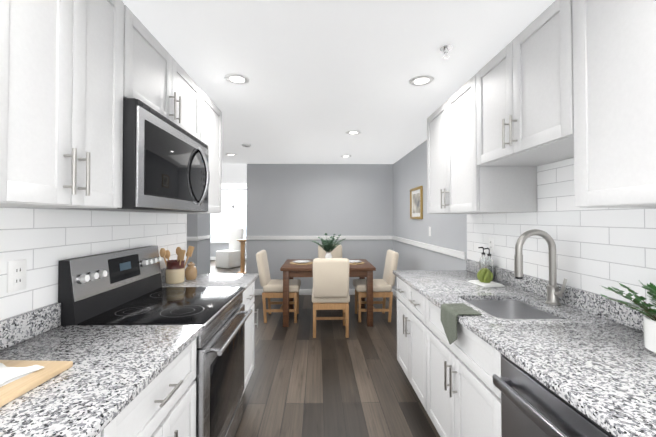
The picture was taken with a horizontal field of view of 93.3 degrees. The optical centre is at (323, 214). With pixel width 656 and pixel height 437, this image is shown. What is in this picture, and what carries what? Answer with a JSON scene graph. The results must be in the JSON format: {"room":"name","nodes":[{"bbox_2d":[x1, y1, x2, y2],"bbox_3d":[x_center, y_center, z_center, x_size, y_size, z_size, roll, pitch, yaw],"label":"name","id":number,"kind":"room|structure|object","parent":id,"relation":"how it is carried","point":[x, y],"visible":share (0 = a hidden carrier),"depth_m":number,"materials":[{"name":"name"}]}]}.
{"room":"dining room and kitchen","nodes":[
{"label":"dining room and kitchen","id":0,"kind":"room"},
{"bbox_2d":[186,214,209,273],"bbox_3d":[-3.728,0.275,5.665,3.070,2.390,0.650,0,-1,-1],"label":"wall","id":1,"kind":"structure","parent":0,"point":[198,225],"depth_m":5.46,"materials":[{"name":"grey paint"}]},
{"bbox_2d":[187,235,210,240],"bbox_3d":[-3.717,0.430,5.652,3.092,0.070,0.672,0,-1,-1],"label":"trim","id":2,"kind":"structure","parent":1,"relation":"attached to","point":[198,238],"depth_m":5.36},
{"bbox_2d":[210,243,245,256],"bbox_3d":[-2.081,0.347,10.530,6.540,2.390,0.120,0,-1,-1],"label":"wall","id":3,"kind":"structure","parent":0,"point":[214,247],"depth_m":10.43,"materials":[{"name":"grey paint"}]},
{"bbox_2d":[210,189,246,242],"bbox_3d":[-3.249,0.066,10.438,2.920,1.828,0.029,0,-1,-1],"label":"living room window","id":4,"kind":"structure","parent":3,"relation":"in","point":[233,214],"depth_m":10.44,"materials":[{"name":"white glass"}]},
{"bbox_2d":[222,164,246,183],"bbox_3d":[-1.798,-0.744,5.700,0.790,0.350,0.120,0,-1,-1],"label":"header beam","id":5,"kind":"structure","parent":0,"point":[234,173],"depth_m":5.64,"materials":[{"name":"white paint"}]},
{"bbox_2d":[246,164,392,288],"bbox_3d":[-0.063,0.276,5.717,2.680,2.390,0.120,0,-1,-1],"label":"wall","id":6,"kind":"structure","parent":0,"point":[317,199],"depth_m":5.66,"materials":[{"name":"grey paint"}]},
{"bbox_2d":[246,236,392,239],"bbox_3d":[-0.062,0.430,5.639,2.680,0.070,0.030,0,-1,-1],"label":"trim","id":7,"kind":"structure","parent":6,"relation":"attached to","point":[316,237],"depth_m":5.63,"materials":[{"name":"white wood"}]},
{"bbox_2d":[255,289,392,294],"bbox_3d":[-0.071,1.416,5.692,2.695,0.110,0.135,0,-1,-1],"label":"baseboard","id":8,"kind":"structure","parent":6,"relation":"attached to","point":[301,291],"depth_m":5.62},
{"bbox_2d":[210,260,439,436],"bbox_3d":[-1.905,1.498,4.115,6.660,0.100,12.920,0,-1,-1],"label":"floor","id":9,"kind":"structure","parent":0,"point":[330,380],"depth_m":2.66,"materials":[{"name":"brown wood"}]},
{"bbox_2d":[101,339,195,436],"bbox_3d":[-0.846,0.961,1.064,0.654,0.884,0.602,0,-1,-1],"label":"base cabinet","id":10,"kind":"object","parent":9,"relation":"on","point":[162,403],"visible":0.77,"depth_m":1.10,"materials":[{"name":"white wood"}]},
{"bbox_2d":[58,246,251,436],"bbox_3d":[-0.830,0.812,1.755,0.709,1.202,0.764,0,-1,-1],"label":"range","id":11,"kind":"object","parent":9,"relation":"on","point":[123,287],"visible":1,"depth_m":1.60,"materials":[{"name":"silver metal"}]},
{"bbox_2d":[216,228,243,268],"bbox_3d":[-2.705,0.960,8.981,0.536,1.117,0.649,0,-1,29],"label":"chair","id":12,"kind":"object","parent":9,"relation":"on","point":[230,257],"visible":0.81,"depth_m":8.87,"materials":[{"name":"white fabric"}]},
{"bbox_2d":[237,239,245,273],"bbox_3d":[-2.053,1.073,7.859,0.240,0.860,0.240,0,-1,-1],"label":"stand","id":13,"kind":"object","parent":9,"relation":"on","point":[242,264],"visible":0.81,"depth_m":7.82,"materials":[{"name":"brown wood"}]},
{"bbox_2d":[242,281,257,392],"bbox_3d":[-0.870,0.980,2.380,0.654,0.884,0.482,0,-1,-1],"label":"base cabinet","id":14,"kind":"object","parent":9,"relation":"on","point":[248,296],"visible":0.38,"depth_m":2.45,"materials":[{"name":"white wood"}]},
{"bbox_2d":[161,262,258,290],"bbox_3d":[-0.876,0.472,2.402,0.644,0.130,0.513,0,-1,-1],"label":"countertop","id":15,"kind":"structure","parent":14,"relation":"on","point":[246,281],"depth_m":2.32,"materials":[{"name":"stone"}]},
{"bbox_2d":[160,246,194,283],"bbox_3d":[-1.089,0.371,2.299,0.216,0.266,0.157,0,-1,-1],"label":"utensil crock","id":16,"kind":"object","parent":15,"relation":"on","point":[175,271],"visible":0.98,"depth_m":2.25,"materials":[{"name":"beige ceramic"}]},
{"bbox_2d":[185,262,196,279],"bbox_3d":[-1.034,0.438,2.416,0.090,0.136,0.090,0,-1,-1],"label":"jar","id":17,"kind":"object","parent":15,"relation":"on","point":[190,271],"visible":1,"depth_m":2.38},
{"bbox_2d":[256,250,300,322],"bbox_3d":[-0.622,0.984,4.336,0.587,0.936,0.450,0,-1,-1],"label":"dining chair","id":18,"kind":"object","parent":9,"relation":"on","point":[272,288],"visible":1,"depth_m":4.13,"materials":[{"name":"beige fabric"}]},
{"bbox_2d":[280,259,375,326],"bbox_3d":[0.051,1.071,4.367,1.220,0.760,0.840,0,-1,-1],"label":"dining table","id":19,"kind":"object","parent":9,"relation":"on","point":[366,269],"visible":0.71,"depth_m":3.99,"materials":[{"name":"brown wood"}]},
{"bbox_2d":[290,260,312,264],"bbox_3d":[-0.309,0.678,4.366,0.340,0.025,0.340,0,-1,-1],"label":"place setting","id":20,"kind":"object","parent":19,"relation":"on","point":[301,262],"visible":0.98,"depth_m":4.33,"materials":[{"name":"ceramic"}]},
{"bbox_2d":[312,233,345,257],"bbox_3d":[0.047,0.472,4.400,0.513,0.438,0.426,0,-1,-1],"label":"vase","id":21,"kind":"object","parent":19,"relation":"on","point":[328,246],"visible":1,"depth_m":4.34,"materials":[{"name":"white ceramic"}]},
{"bbox_2d":[349,260,363,264],"bbox_3d":[0.411,0.678,4.379,0.340,0.025,0.340,0,-1,-1],"label":"place setting","id":22,"kind":"object","parent":19,"relation":"on","point":[354,262],"visible":0.6,"depth_m":4.27,"materials":[{"name":"ceramic"}]},
{"bbox_2d":[318,245,341,257],"bbox_3d":[0.117,0.995,5.113,0.450,0.936,0.587,0,-1,-1],"label":"dining chair","id":23,"kind":"object","parent":9,"relation":"on","point":[336,252],"visible":0.04,"depth_m":5.31,"materials":[{"name":"beige fabric"}]},
{"bbox_2d":[312,258,349,337],"bbox_3d":[0.082,0.976,3.785,0.450,0.936,0.587,0,-1,-1],"label":"dining chair","id":24,"kind":"object","parent":9,"relation":"on","point":[330,289],"visible":1,"depth_m":3.54,"materials":[{"name":"beige fabric"}]},
{"bbox_2d":[353,250,398,321],"bbox_3d":[0.725,0.984,4.360,0.587,0.936,0.450,0,-1,-1],"label":"dining chair","id":25,"kind":"object","parent":9,"relation":"on","point":[383,287],"visible":0.98,"depth_m":4.16,"materials":[{"name":"beige fabric"}]},
{"bbox_2d":[396,277,427,410],"bbox_3d":[0.978,0.981,2.415,0.704,0.884,0.758,0,-1,-1],"label":"base cabinet","id":26,"kind":"object","parent":9,"relation":"on","point":[411,332],"visible":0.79,"depth_m":2.32,"materials":[{"name":"white wood"}]},
{"bbox_2d":[426,299,501,436],"bbox_3d":[0.993,0.969,1.615,0.704,0.884,0.836,0,-1,-1],"label":"base cabinet","id":27,"kind":"object","parent":9,"relation":"on","point":[463,395],"visible":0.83,"depth_m":1.55,"materials":[{"name":"white wood"}]},
{"bbox_2d":[493,354,613,436],"bbox_3d":[0.983,0.961,0.888,0.702,0.880,0.604,0,-1,-1],"label":"dishwasher","id":28,"kind":"object","parent":9,"relation":"on","point":[531,406],"visible":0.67,"depth_m":0.98,"materials":[{"name":"metal"}]},
{"bbox_3d":[-0.822,0.941,-0.283,0.654,0.884,0.870,0,-1,-1],"label":"base cabinet","id":29,"kind":"object","parent":9,"relation":"on","visible":0},
{"bbox_2d":[0,303,202,436],"bbox_3d":[-0.838,0.441,0.321,0.644,0.130,2.105,0,-1,-1],"label":"countertop","id":30,"kind":"structure","parent":29,"relation":"on","point":[104,380],"depth_m":1.00,"materials":[{"name":"stone"}]},
{"bbox_2d":[0,360,72,406],"bbox_3d":[-0.969,0.472,0.751,0.330,0.019,0.480,0,-1,2],"label":"cutting board","id":31,"kind":"object","parent":30,"relation":"on","point":[13,390],"visible":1,"depth_m":0.89,"materials":[{"name":"brown wood"}]},
{"bbox_2d":[0,363,43,386],"bbox_3d":[-0.996,0.444,0.856,0.294,0.037,0.204,0,-1,9],"label":"cloth","id":32,"kind":"object","parent":31,"relation":"on","point":[9,375],"visible":0.98,"depth_m":0.89,"materials":[{"name":"white fabric"}]},
{"bbox_3d":[1.023,0.945,-0.051,0.704,0.884,1.268,0,-1,-1],"label":"base cabinet","id":33,"kind":"object","parent":9,"relation":"on","visible":0},
{"bbox_2d":[393,259,655,436],"bbox_3d":[1.008,0.452,1.067,0.694,0.130,3.530,0,-1,-1],"label":"countertop","id":34,"kind":"structure","parent":33,"relation":"on","point":[590,356],"depth_m":1.20,"materials":[{"name":"stone"}]},
{"bbox_2d":[440,303,481,344],"bbox_3d":[0.702,0.574,1.595,0.128,0.178,0.190,0,-1,-1],"label":"hanging towel","id":35,"kind":"object","parent":34,"relation":"hanging from","point":[451,312],"visible":1,"depth_m":1.58,"materials":[{"name":"green fabric"}]},
{"bbox_2d":[478,247,486,269],"bbox_3d":[1.269,0.383,2.468,0.072,0.248,0.062,0,-1,-1],"label":"soap bottle","id":36,"kind":"object","parent":34,"relation":"on","point":[483,258],"visible":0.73,"depth_m":2.46,"materials":[{"name":"clear glass"}]},
{"bbox_2d":[477,268,492,282],"bbox_3d":[1.162,0.441,2.225,0.103,0.104,0.105,0,-1,-1],"label":"artichoke","id":37,"kind":"object","parent":34,"relation":"on","point":[484,275],"visible":1,"depth_m":2.20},
{"bbox_2d":[467,280,504,287],"bbox_3d":[1.160,0.496,2.225,0.150,0.015,0.200,0,-1,-11],"label":"tray","id":38,"kind":"object","parent":34,"relation":"on","point":[486,285],"visible":0.73,"depth_m":2.17,"materials":[{"name":"white ceramic"}]},
{"bbox_2d":[484,248,493,280],"bbox_3d":[1.270,0.381,2.383,0.072,0.248,0.062,0,-1,-1],"label":"soap bottle","id":39,"kind":"object","parent":34,"relation":"on","point":[489,263],"visible":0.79,"depth_m":2.36,"materials":[{"name":"clear glass"}]},
{"bbox_2d":[465,300,560,318],"bbox_3d":[1.006,0.672,1.674,0.419,0.290,0.502,0,-1,-1],"label":"sink","id":40,"kind":"object","parent":34,"relation":"in","point":[506,309],"visible":0.04,"depth_m":1.90,"materials":[{"name":"silver metal"}]},
{"bbox_2d":[514,229,566,304],"bbox_3d":[1.184,0.289,1.698,0.247,0.412,0.111,0,-1,-1],"label":"faucet","id":41,"kind":"object","parent":34,"relation":"on","point":[554,294],"visible":1,"depth_m":1.70,"materials":[{"name":"silver metal"}]},
{"bbox_2d":[598,282,655,352],"bbox_3d":[1.167,0.361,1.091,0.292,0.252,0.344,0,-1,-1],"label":"potted plant","id":42,"kind":"object","parent":34,"relation":"on","point":[649,322],"visible":1,"depth_m":1.12,"materials":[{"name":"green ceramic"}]},
{"bbox_2d":[122,0,554,188],"bbox_3d":[-1.905,-0.992,4.151,6.660,0.100,12.920,0,-1,-1],"label":"ceiling","id":43,"kind":"structure","parent":0,"point":[324,76],"depth_m":1.98,"materials":[{"name":"white paint"}]},
{"bbox_2d":[224,73,249,84],"bbox_3d":[-0.620,-0.968,2.224,0.176,0.004,0.176,0,-1,-1],"label":"recessed light","id":44,"kind":"object","parent":43,"relation":"in","point":[236,78],"visible":1,"depth_m":2.22,"materials":[{"name":"white"}]},
{"bbox_2d":[242,143,250,147],"bbox_3d":[-1.046,-0.923,4.186,0.120,0.036,0.120,0,-1,-1],"label":"smoke detector","id":45,"kind":"object","parent":43,"relation":"attached to","point":[245,145],"visible":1,"depth_m":4.15,"materials":[{"name":"plastic"}]},
{"bbox_2d":[346,130,360,134],"bbox_3d":[0.345,-0.947,3.601,0.176,0.004,0.176,0,-1,-1],"label":"recessed light","id":46,"kind":"object","parent":43,"relation":"in","point":[353,132],"visible":1,"depth_m":3.60,"materials":[{"name":"white"}]},
{"bbox_2d":[409,75,433,85],"bbox_3d":[0.710,-0.967,2.248,0.176,0.004,0.176,0,-1,-1],"label":"recessed light","id":47,"kind":"object","parent":43,"relation":"in","point":[421,80],"visible":1,"depth_m":2.24,"materials":[{"name":"white"}]},
{"bbox_2d":[440,45,451,58],"bbox_3d":[0.718,-0.948,1.818,0.070,0.055,0.070,0,-1,-1],"label":"sprinkler","id":48,"kind":"object","parent":43,"relation":"attached to","point":[445,49],"visible":1,"depth_m":1.81,"materials":[{"name":"silver metal"}]},
{"bbox_2d":[393,140,466,290],"bbox_3d":[1.365,0.254,4.192,0.120,2.390,12.920,0,-1,-1],"label":"wall","id":49,"kind":"structure","parent":0,"point":[409,173],"depth_m":4.17,"materials":[{"name":"grey paint"}]},
{"bbox_2d":[410,186,422,218],"bbox_3d":[1.288,-0.149,4.317,0.027,0.440,0.490,0,-1,-1],"label":"picture frame","id":50,"kind":"object","parent":49,"relation":"attached to","point":[416,202],"visible":1,"depth_m":4.30,"materials":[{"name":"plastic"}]},
{"bbox_2d":[392,236,465,259],"bbox_3d":[1.288,0.410,4.267,0.030,0.070,2.777,0,-1,-1],"label":"trim","id":51,"kind":"structure","parent":49,"relation":"attached to","point":[452,252],"depth_m":3.58,"materials":[{"name":"white wood"}]},
{"bbox_2d":[427,74,536,213],"bbox_3d":[1.119,-0.443,2.379,0.423,0.870,0.877,0,-1,-1],"label":"upper cabinet","id":52,"kind":"object","parent":49,"relation":"attached to","point":[459,181],"visible":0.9,"depth_m":2.10,"materials":[{"name":"white wood"}]},
{"bbox_2d":[476,0,573,165],"bbox_3d":[1.134,-0.597,1.575,0.423,0.585,0.729,0,-1,-1],"label":"upper cabinet","id":53,"kind":"object","parent":49,"relation":"attached to","point":[524,101],"visible":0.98,"depth_m":1.47,"materials":[{"name":"white wood"}]},
{"bbox_2d":[467,158,655,308],"bbox_3d":[1.363,0.059,0.799,0.005,0.880,4.130,0,-1,-1],"label":"backsplash","id":54,"kind":"structure","parent":49,"relation":"attached to","point":[597,249],"depth_m":1.67,"materials":[{"name":"white tile"}]},
{"bbox_2d":[489,237,493,252],"bbox_3d":[1.327,0.243,2.451,0.008,0.116,0.072,0,-1,-1],"label":"electrical outlet","id":55,"kind":"object","parent":54,"relation":"attached to","point":[491,243],"visible":0.92,"depth_m":2.44,"materials":[{"name":"plastic"}]},
{"bbox_2d":[572,0,655,207],"bbox_3d":[1.149,-0.467,0.746,0.423,0.870,0.920,0,-1,-1],"label":"upper cabinet","id":56,"kind":"object","parent":49,"relation":"attached to","point":[614,70],"visible":1,"depth_m":1.04,"materials":[{"name":"white wood"}]},
{"bbox_3d":[-1.224,0.195,0.200,0.120,2.390,5.030,0,-1,-1],"label":"wall","id":57,"kind":"structure","parent":0,"visible":0},
{"bbox_2d":[7,259,26,292],"bbox_3d":[-1.172,0.235,1.186,0.008,0.116,0.072,0,-1,-1],"label":"electrical outlet","id":58,"kind":"object","parent":57,"relation":"attached to","point":[16,274],"visible":1,"depth_m":1.18,"materials":[{"name":"plastic"}]},
{"bbox_2d":[0,0,123,207],"bbox_3d":[-0.985,-0.463,1.030,0.373,0.870,0.542,0,-1,-1],"label":"upper cabinet","id":59,"kind":"object","parent":57,"relation":"attached to","point":[61,101],"visible":1,"depth_m":0.99,"materials":[{"name":"white wood"}]},
{"bbox_2d":[0,207,185,320],"bbox_3d":[-1.170,0.198,0.696,0.005,0.600,4.020,0,-1,-1],"label":"backsplash","id":60,"kind":"structure","parent":57,"relation":"attached to","point":[43,241],"depth_m":1.37,"materials":[{"name":"white tile"}]},
{"bbox_2d":[123,5,200,139],"bbox_3d":[-0.998,-0.688,1.733,0.373,0.398,0.850,0,-1,-1],"label":"upper cabinet","id":61,"kind":"object","parent":57,"relation":"attached to","point":[158,78],"visible":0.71,"depth_m":1.58,"materials":[{"name":"white wood"}]},
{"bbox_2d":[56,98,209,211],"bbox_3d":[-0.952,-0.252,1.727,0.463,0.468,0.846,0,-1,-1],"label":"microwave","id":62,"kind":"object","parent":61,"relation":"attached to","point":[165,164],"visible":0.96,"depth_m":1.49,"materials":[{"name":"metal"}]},
{"bbox_2d":[186,214,186,251],"bbox_3d":[-1.270,0.232,2.721,0.129,2.390,0.012,0,-1,-1],"label":"trim","id":63,"kind":"structure","parent":57,"relation":"attached to","point":[186,232],"depth_m":2.72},
{"bbox_2d":[152,89,221,213],"bbox_3d":[-1.010,-0.443,2.398,0.373,0.870,0.482,0,-1,-1],"label":"upper cabinet","id":64,"kind":"object","parent":57,"relation":"attached to","point":[211,125],"visible":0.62,"depth_m":2.45,"materials":[{"name":"white wood"}]}
]}

